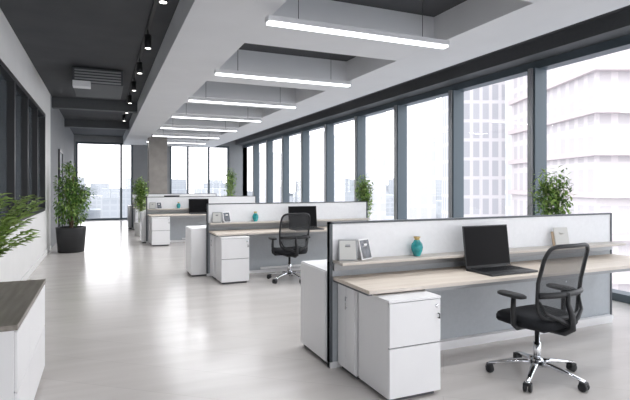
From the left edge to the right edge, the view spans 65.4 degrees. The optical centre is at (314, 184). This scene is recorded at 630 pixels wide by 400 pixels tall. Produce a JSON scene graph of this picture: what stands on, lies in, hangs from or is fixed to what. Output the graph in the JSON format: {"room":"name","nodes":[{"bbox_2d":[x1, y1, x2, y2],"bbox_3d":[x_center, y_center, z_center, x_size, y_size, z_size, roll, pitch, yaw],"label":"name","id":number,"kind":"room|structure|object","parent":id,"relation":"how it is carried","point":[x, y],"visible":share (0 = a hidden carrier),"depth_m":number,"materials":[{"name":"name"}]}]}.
{"room":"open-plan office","nodes":[
{"label":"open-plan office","id":0,"kind":"room"},
{"bbox_2d":[0,8,73,281],"bbox_3d":[-4.823,-0.300,8.156,0.150,3.600,26.800,0,0,-23],"label":"wall","id":1,"kind":"structure","parent":0,"point":[17,262],"depth_m":9.00,"materials":[{"name":"white paint"}]},
{"bbox_2d":[0,59,44,225],"bbox_3d":[-2.509,-0.465,2.947,0.110,1.970,15.400,0,0,-23],"label":"window","id":2,"kind":"structure","parent":1,"relation":"in","point":[22,120],"depth_m":7.40,"materials":[{"name":"black glass"}]},
{"bbox_2d":[20,245,50,280],"bbox_3d":[-2.785,1.450,3.645,0.015,0.100,16.900,0,0,-23],"label":"baseboard","id":3,"kind":"structure","parent":1,"relation":"attached to","point":[26,276],"depth_m":8.75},
{"bbox_2d":[58,149,62,226],"bbox_3d":[-7.171,0.260,13.885,0.072,2.480,1.180,0,0,-23],"label":"door","id":4,"kind":"structure","parent":1,"relation":"in","point":[60,152],"depth_m":13.53,"materials":[{"name":"black"}]},
{"bbox_2d":[52,97,136,129],"bbox_3d":[-6.261,-1.975,14.098,1.920,0.250,4.450,0,0,-23],"label":"cross beam","id":5,"kind":"structure","parent":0,"point":[57,102],"depth_m":12.26,"materials":[{"name":"black paint"}]},
{"bbox_2d":[74,135,246,195],"bbox_3d":[-6.758,-0.300,22.025,7.590,3.600,0.200,0,0,-23],"label":"wall","id":6,"kind":"structure","parent":0,"point":[236,158],"depth_m":21.63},
{"bbox_2d":[76,142,132,220],"bbox_3d":[-9.000,-0.160,21.036,2.250,3.320,0.120,0,0,-23],"label":"window","id":7,"kind":"structure","parent":6,"relation":"in","point":[77,143],"depth_m":21.22,"materials":[{"name":"grey metal"}]},
{"bbox_2d":[170,146,228,194],"bbox_3d":[-5.304,-0.160,22.631,2.700,3.320,0.120,0,0,-23],"label":"window","id":8,"kind":"structure","parent":6,"relation":"in","point":[227,147],"depth_m":22.37,"materials":[{"name":"grey metal"}]},
{"bbox_2d":[243,34,629,303],"bbox_3d":[1.886,-0.300,11.162,0.330,3.600,27.000,0,0,-23],"label":"window","id":9,"kind":"structure","parent":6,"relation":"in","point":[536,72],"depth_m":9.26,"materials":[{"name":"grey"}]},
{"bbox_2d":[0,0,629,140],"bbox_3d":[-1.413,-2.225,9.683,7.720,0.250,27.300,0,0,-23],"label":"ceiling","id":10,"kind":"structure","parent":0,"point":[57,36],"depth_m":7.04,"materials":[{"name":"black paint"}]},
{"bbox_2d":[72,67,122,98],"bbox_3d":[-4.126,-1.890,9.356,0.840,0.380,1.750,0,0,-23],"label":"air vent","id":11,"kind":"object","parent":10,"relation":"attached to","point":[86,82],"visible":1,"depth_m":8.86,"materials":[{"name":"grey metal"}]},
{"bbox_2d":[122,0,157,114],"bbox_3d":[-3.260,-2.083,8.940,0.040,0.030,13.000,0,0,-23],"label":"track","id":12,"kind":"object","parent":10,"relation":"attached to","point":[155,2],"visible":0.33,"depth_m":6.70,"materials":[{"name":"black metal"}]},
{"bbox_2d":[128,92,131,103],"bbox_3d":[-4.132,-1.944,10.960,0.090,0.245,0.090,0,0,-23],"label":"track spotlight","id":13,"kind":"object","parent":12,"relation":"attached to","point":[129,95],"visible":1,"depth_m":10.93,"materials":[{"name":"black plastic"}]},
{"bbox_2d":[132,78,135,90],"bbox_3d":[-3.498,-1.944,9.491,0.090,0.245,0.090,0,0,-23],"label":"track spotlight","id":14,"kind":"object","parent":12,"relation":"attached to","point":[133,81],"visible":1,"depth_m":9.45,"materials":[{"name":"black plastic"}]},
{"bbox_2d":[137,58,142,73],"bbox_3d":[-2.864,-1.944,8.022,0.090,0.245,0.090,0,0,-23],"label":"track spotlight","id":15,"kind":"object","parent":12,"relation":"attached to","point":[139,64],"visible":1,"depth_m":7.99,"materials":[{"name":"black plastic"}]},
{"bbox_2d":[144,30,150,48],"bbox_3d":[-2.230,-1.944,6.553,0.090,0.245,0.090,0,0,-23],"label":"track spotlight","id":16,"kind":"object","parent":12,"relation":"attached to","point":[147,37],"visible":1,"depth_m":6.52,"materials":[{"name":"black plastic"}]},
{"bbox_2d":[158,0,167,3],"bbox_3d":[-1.516,-1.944,4.900,0.090,0.245,0.090,0,0,-23],"label":"track spotlight","id":17,"kind":"object","parent":12,"relation":"attached to","point":[159,1],"visible":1,"depth_m":4.89,"materials":[{"name":"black plastic"}]},
{"bbox_2d":[146,140,205,143],"bbox_3d":[-5.232,-1.834,18.567,2.170,0.512,0.110,0,0,-23],"label":"pendant lamp","id":18,"kind":"object","parent":10,"relation":"hanging from","point":[181,142],"visible":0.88,"depth_m":18.66,"materials":[{"name":"white"}]},
{"bbox_2d":[152,134,218,138],"bbox_3d":[-4.273,-1.834,16.345,2.170,0.512,0.110,0,0,-23],"label":"pendant lamp","id":19,"kind":"object","parent":10,"relation":"hanging from","point":[154,135],"visible":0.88,"depth_m":16.31,"materials":[{"name":"white"}]},
{"bbox_2d":[160,121,236,131],"bbox_3d":[-3.314,-1.834,14.123,2.170,0.512,0.110,0,0,-23],"label":"pendant lamp","id":20,"kind":"object","parent":10,"relation":"hanging from","point":[161,127],"visible":0.93,"depth_m":14.07,"materials":[{"name":"white"}]},
{"bbox_2d":[171,114,260,121],"bbox_3d":[-2.355,-1.834,11.901,2.170,0.512,0.110,0,0,-23],"label":"pendant lamp","id":21,"kind":"object","parent":10,"relation":"hanging from","point":[172,115],"visible":0.94,"depth_m":11.83,"materials":[{"name":"white"}]},
{"bbox_2d":[188,97,295,108],"bbox_3d":[-1.396,-1.834,9.680,2.170,0.512,0.110,0,0,-23],"label":"pendant lamp","id":22,"kind":"object","parent":10,"relation":"hanging from","point":[190,99],"visible":0.94,"depth_m":9.62,"materials":[{"name":"white plastic"}]},
{"bbox_2d":[214,69,350,86],"bbox_3d":[-0.437,-1.834,7.458,2.170,0.512,0.110,0,0,-23],"label":"pendant lamp","id":23,"kind":"object","parent":10,"relation":"hanging from","point":[218,72],"visible":0.94,"depth_m":7.38,"materials":[{"name":"white"}]},
{"bbox_2d":[265,0,448,48],"bbox_3d":[0.523,-1.834,5.236,2.170,0.512,0.110,0,0,-23],"label":"pendant lamp","id":24,"kind":"object","parent":10,"relation":"hanging from","point":[270,20],"visible":1,"depth_m":5.15,"materials":[{"name":"white"}]},
{"bbox_2d":[123,0,629,146],"bbox_3d":[-1.201,-1.925,9.720,3.900,0.350,26.800,0,0,-23],"label":"ceiling","id":25,"kind":"structure","parent":10,"relation":"attached to","point":[202,37],"depth_m":6.44,"materials":[{"name":"white paint"}]},
{"bbox_2d":[236,8,629,144],"bbox_3d":[1.370,-1.970,10.830,1.700,0.260,26.800,0,0,-23],"label":"soffit","id":26,"kind":"structure","parent":10,"relation":"attached to","point":[616,25],"depth_m":8.08,"materials":[{"name":"black paint"}]},
{"bbox_2d":[27,220,629,399],"bbox_3d":[-1.413,1.600,9.683,7.720,0.200,27.300,0,0,-23],"label":"floor","id":27,"kind":"structure","parent":0,"point":[126,319],"depth_m":4.62,"materials":[{"name":"stone"}]},
{"bbox_2d":[0,279,45,399],"bbox_3d":[-2.184,1.125,3.142,0.680,0.750,1.400,0,0,-23],"label":"sideboard","id":28,"kind":"object","parent":27,"relation":"on","point":[22,303],"visible":1,"depth_m":3.04,"materials":[{"name":"white laminate"}]},
{"bbox_2d":[0,193,45,256],"bbox_3d":[-2.278,0.364,3.526,0.654,0.769,0.913,0,0,-23],"label":"potted palm","id":29,"kind":"object","parent":28,"relation":"on","point":[7,221],"visible":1,"depth_m":3.53,"materials":[{"name":"green plant"}]},
{"bbox_2d":[52,161,96,252],"bbox_3d":[-5.398,0.490,11.050,0.942,2.019,0.931,0,0,-23],"label":"ficus tree","id":30,"kind":"object","parent":27,"relation":"on","point":[70,239],"visible":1,"depth_m":10.86,"materials":[{"name":"green plant"}]},
{"bbox_2d":[127,205,131,228],"bbox_3d":[-6.299,1.105,17.126,0.430,0.790,0.560,0,0,-23],"label":"storage cabinet","id":31,"kind":"object","parent":27,"relation":"on","point":[129,207],"visible":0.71,"depth_m":16.81,"materials":[{"name":"white laminate"}]},
{"bbox_2d":[134,208,145,221],"bbox_3d":[-5.776,1.146,16.370,0.434,0.708,0.466,0,0,-23],"label":"drawer pedestal","id":32,"kind":"object","parent":27,"relation":"on","point":[136,214],"visible":0.19,"depth_m":16.14,"materials":[{"name":"white laminate"}]},
{"bbox_2d":[132,176,149,235],"bbox_3d":[-5.148,0.614,14.538,0.613,1.773,0.746,0,0,-20],"label":"bamboo plant","id":33,"kind":"object","parent":27,"relation":"on","point":[141,188],"visible":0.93,"depth_m":14.43,"materials":[{"name":"green plant"}]},
{"bbox_2d":[140,211,145,242],"bbox_3d":[-4.385,1.105,12.996,0.430,0.790,0.560,0,0,-23],"label":"storage cabinet","id":34,"kind":"object","parent":27,"relation":"on","point":[142,213],"visible":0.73,"depth_m":12.68,"materials":[{"name":"white laminate"}]},
{"bbox_2d":[148,216,149,242],"bbox_3d":[-4.059,1.150,12.593,0.430,0.700,0.300,0,0,-23],"label":"storage cabinet","id":35,"kind":"object","parent":27,"relation":"on","point":[148,216],"visible":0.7,"depth_m":12.47,"materials":[{"name":"white laminate"}]},
{"bbox_2d":[147,136,166,193],"bbox_3d":[-5.938,-0.300,18.485,0.650,3.600,0.650,0,0,-23],"label":"column","id":36,"kind":"structure","parent":27,"relation":"on","point":[156,146],"depth_m":18.19,"materials":[{"name":"concrete"}]},
{"bbox_2d":[150,216,169,245],"bbox_3d":[-3.863,1.146,12.241,0.434,0.708,0.466,0,0,-23],"label":"drawer pedestal","id":37,"kind":"object","parent":27,"relation":"on","point":[159,225],"visible":0.98,"depth_m":12.05,"materials":[{"name":"white metal"}]},
{"bbox_2d":[132,193,215,228],"bbox_3d":[-4.937,0.902,17.365,2.900,1.195,1.248,0,0,-23],"label":"desk","id":38,"kind":"object","parent":27,"relation":"on","point":[192,194],"visible":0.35,"depth_m":17.18,"materials":[{"name":"grey laminate"}]},
{"bbox_2d":[185,225,205,276],"bbox_3d":[-1.937,1.105,8.335,0.430,0.790,0.560,0,0,-23],"label":"storage cabinet","id":39,"kind":"object","parent":27,"relation":"on","point":[195,236],"visible":0.72,"depth_m":8.06,"materials":[{"name":"white laminate"}]},
{"bbox_2d":[146,196,255,242],"bbox_3d":[-3.010,0.902,13.242,2.930,1.195,1.248,0,0,-23],"label":"desk","id":40,"kind":"object","parent":27,"relation":"on","point":[180,218],"visible":0.41,"depth_m":12.96,"materials":[{"name":"grey laminate"}]},
{"bbox_2d":[149,202,155,208],"bbox_3d":[-4.181,0.530,12.644,0.150,0.167,0.075,0,0,-3],"label":"picture frame","id":41,"kind":"object","parent":40,"relation":"on","point":[152,204],"visible":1,"depth_m":12.63,"materials":[{"name":"grey metal"}]},
{"bbox_2d":[156,202,161,208],"bbox_3d":[-4.042,0.530,12.703,0.075,0.167,0.140,0,0,42],"label":"picture frame","id":42,"kind":"object","parent":40,"relation":"on","point":[158,204],"visible":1,"depth_m":12.69,"materials":[{"name":"white plastic"}]},
{"bbox_2d":[189,199,208,213],"bbox_3d":[-3.003,0.557,12.809,0.520,0.385,0.361,0,0,-23],"label":"laptop","id":43,"kind":"object","parent":40,"relation":"on","point":[196,206],"visible":0.85,"depth_m":12.93,"materials":[{"name":"grey plastic"}]},
{"bbox_2d":[210,234,215,278],"bbox_3d":[-1.482,1.150,7.987,0.430,0.700,0.300,0,0,-23],"label":"storage cabinet","id":44,"kind":"object","parent":27,"relation":"on","point":[212,237],"visible":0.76,"depth_m":7.86,"materials":[{"name":"white laminate"}]},
{"bbox_2d":[223,167,236,195],"bbox_3d":[-3.300,0.390,19.162,0.651,2.220,0.701,0,0,-23],"label":"bamboo plant","id":45,"kind":"object","parent":27,"relation":"on","point":[230,179],"visible":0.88,"depth_m":19.07,"materials":[{"name":"green plant"}]},
{"bbox_2d":[215,235,248,283],"bbox_3d":[-1.286,1.146,7.635,0.434,0.708,0.466,0,0,-23],"label":"drawer pedestal","id":46,"kind":"object","parent":27,"relation":"on","point":[231,251],"visible":0.94,"depth_m":7.45,"materials":[{"name":"white metal"}]},
{"bbox_2d":[206,201,370,276],"bbox_3d":[-0.401,0.902,8.649,3.000,1.195,1.248,0,0,-23],"label":"desk","id":47,"kind":"object","parent":27,"relation":"on","point":[261,258],"visible":0.62,"depth_m":8.44,"materials":[{"name":"grey laminate"}]},
{"bbox_2d":[212,212,221,222],"bbox_3d":[-1.604,0.530,8.038,0.150,0.167,0.075,0,0,-3],"label":"picture frame","id":48,"kind":"object","parent":47,"relation":"on","point":[216,216],"visible":1,"depth_m":8.02,"materials":[{"name":"grey metal"}]},
{"bbox_2d":[222,212,230,222],"bbox_3d":[-1.465,0.530,8.097,0.075,0.167,0.140,0,0,42],"label":"picture frame","id":49,"kind":"object","parent":47,"relation":"on","point":[226,215],"visible":0.98,"depth_m":8.08,"materials":[{"name":"white plastic"}]},
{"bbox_2d":[252,211,257,221],"bbox_3d":[-1.004,0.531,8.280,0.104,0.166,0.104,0,0,-23],"label":"ceramic vase","id":50,"kind":"object","parent":47,"relation":"on","point":[255,215],"visible":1,"depth_m":8.25,"materials":[{"name":"teal ceramic"}]},
{"bbox_2d":[288,206,323,229],"bbox_3d":[-0.151,0.557,8.322,0.520,0.385,0.361,0,0,-23],"label":"laptop","id":51,"kind":"object","parent":47,"relation":"on","point":[311,210],"visible":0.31,"depth_m":8.50,"materials":[{"name":"grey plastic"}]},
{"bbox_2d":[267,213,309,283],"bbox_3d":[-0.382,0.962,7.740,0.731,1.073,0.736,0,0,-25],"label":"office chair","id":52,"kind":"object","parent":27,"relation":"on","point":[292,243],"visible":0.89,"depth_m":7.51,"materials":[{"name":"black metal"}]},
{"bbox_2d":[301,259,326,363],"bbox_3d":[0.172,1.105,4.409,0.430,0.790,0.560,0,0,-23],"label":"storage cabinet","id":53,"kind":"object","parent":27,"relation":"on","point":[313,272],"visible":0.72,"depth_m":4.29,"materials":[{"name":"white laminate"}]},
{"bbox_2d":[338,284,359,378],"bbox_3d":[0.425,1.150,3.974,0.430,0.700,0.300,0,0,-23],"label":"storage cabinet","id":54,"kind":"object","parent":27,"relation":"on","point":[348,299],"visible":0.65,"depth_m":3.85,"materials":[{"name":"white laminate"}]},
{"bbox_2d":[352,174,375,217],"bbox_3d":[1.096,0.614,11.088,0.610,1.773,0.608,0,0,-8],"label":"bamboo plant","id":55,"kind":"object","parent":27,"relation":"on","point":[364,191],"visible":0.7,"depth_m":11.06,"materials":[{"name":"green plant"}]},
{"bbox_2d":[359,289,440,399],"bbox_3d":[0.620,1.146,3.622,0.434,0.708,0.466,0,0,-23],"label":"drawer pedestal","id":56,"kind":"object","parent":27,"relation":"on","point":[399,332],"visible":0.88,"depth_m":3.45,"materials":[{"name":"white metal"}]},
{"bbox_2d":[327,213,629,368],"bbox_3d":[1.671,0.902,4.708,3.400,1.195,1.248,0,0,-23],"label":"desk","id":57,"kind":"object","parent":27,"relation":"on","point":[470,302],"visible":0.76,"depth_m":4.49,"materials":[{"name":"grey"}]},
{"bbox_2d":[338,240,356,260],"bbox_3d":[0.266,0.530,4.009,0.150,0.167,0.075,0,0,-3],"label":"picture frame","id":58,"kind":"object","parent":57,"relation":"on","point":[347,249],"visible":1,"depth_m":3.99,"materials":[{"name":"grey metal"}]},
{"bbox_2d":[358,238,371,259],"bbox_3d":[0.405,0.530,4.068,0.075,0.167,0.140,0,0,42],"label":"picture frame","id":59,"kind":"object","parent":57,"relation":"on","point":[364,246],"visible":1,"depth_m":4.05,"materials":[{"name":"white laminate"}]},
{"bbox_2d":[411,236,422,255],"bbox_3d":[0.884,0.531,4.259,0.104,0.166,0.104,0,0,-23],"label":"ceramic vase","id":60,"kind":"object","parent":57,"relation":"on","point":[416,246],"visible":1,"depth_m":4.23,"materials":[{"name":"teal ceramic"}]},
{"bbox_2d":[462,224,537,276],"bbox_3d":[1.608,0.557,4.278,0.520,0.385,0.361,0,0,-24],"label":"laptop","id":61,"kind":"object","parent":57,"relation":"on","point":[486,247],"visible":1,"depth_m":4.38,"materials":[{"name":"grey plastic"}]},
{"bbox_2d":[551,227,569,245],"bbox_3d":[2.503,0.521,4.950,0.260,0.188,0.083,0,0,-8],"label":"picture frame","id":62,"kind":"object","parent":57,"relation":"on","point":[560,235],"visible":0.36,"depth_m":4.93,"materials":[{"name":"grey"}]},
{"bbox_2d":[485,243,589,392],"bbox_3d":[1.759,0.962,3.840,0.731,1.073,0.735,0,0,-27],"label":"office chair","id":63,"kind":"object","parent":27,"relation":"on","point":[555,310],"visible":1,"depth_m":3.62,"materials":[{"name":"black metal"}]},
{"bbox_2d":[528,165,575,214],"bbox_3d":[3.195,0.614,6.603,0.650,1.773,0.534,0,0,14],"label":"bamboo plant","id":64,"kind":"object","parent":27,"relation":"on","point":[555,200],"visible":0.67,"depth_m":6.56,"materials":[{"name":"green plant"}]},
{"label":"outside","id":65,"kind":"structure","parent":0,"visible":0},
{"bbox_3d":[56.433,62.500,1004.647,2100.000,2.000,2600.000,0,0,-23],"label":"ground","id":66,"kind":"structure","parent":65,"visible":0},
{"bbox_2d":[78,177,441,219],"bbox_3d":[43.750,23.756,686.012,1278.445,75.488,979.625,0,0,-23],"label":"city skyline","id":67,"kind":"object","parent":66,"relation":"on","point":[106,204],"visible":0.03,"depth_m":413.89},
{"bbox_2d":[300,131,344,201],"bbox_3d":[2.902,20.076,199.000,17.413,82.848,18.000,0,0,0],"label":"office tower","id":68,"kind":"structure","parent":66,"relation":"on","point":[316,141],"depth_m":190.00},
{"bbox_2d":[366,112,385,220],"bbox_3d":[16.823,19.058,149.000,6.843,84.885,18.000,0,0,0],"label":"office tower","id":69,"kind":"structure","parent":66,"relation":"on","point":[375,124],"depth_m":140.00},
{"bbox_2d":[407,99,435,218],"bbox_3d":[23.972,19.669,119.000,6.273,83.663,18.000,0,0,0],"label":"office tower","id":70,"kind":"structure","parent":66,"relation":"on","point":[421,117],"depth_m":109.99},
{"bbox_2d":[442,81,504,217],"bbox_3d":[21.277,21.984,67.000,5.430,79.032,10.000,0,0,0],"label":"office tower","id":71,"kind":"structure","parent":66,"relation":"on","point":[484,107],"depth_m":62.00,"materials":[{"name":"white glass"}]},
{"bbox_2d":[505,79,511,215],"bbox_3d":[43.539,18.065,94.000,7.444,86.871,18.000,0,0,0],"label":"office tower","id":72,"kind":"structure","parent":66,"relation":"on","point":[508,84],"depth_m":101.03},
{"bbox_2d":[508,49,629,291],"bbox_3d":[29.340,19.271,50.600,11.607,84.457,18.800,0,0,0],"label":"building","id":73,"kind":"structure","parent":66,"relation":"on","point":[588,101],"depth_m":43.15,"materials":[{"name":"white concrete"}]}
]}

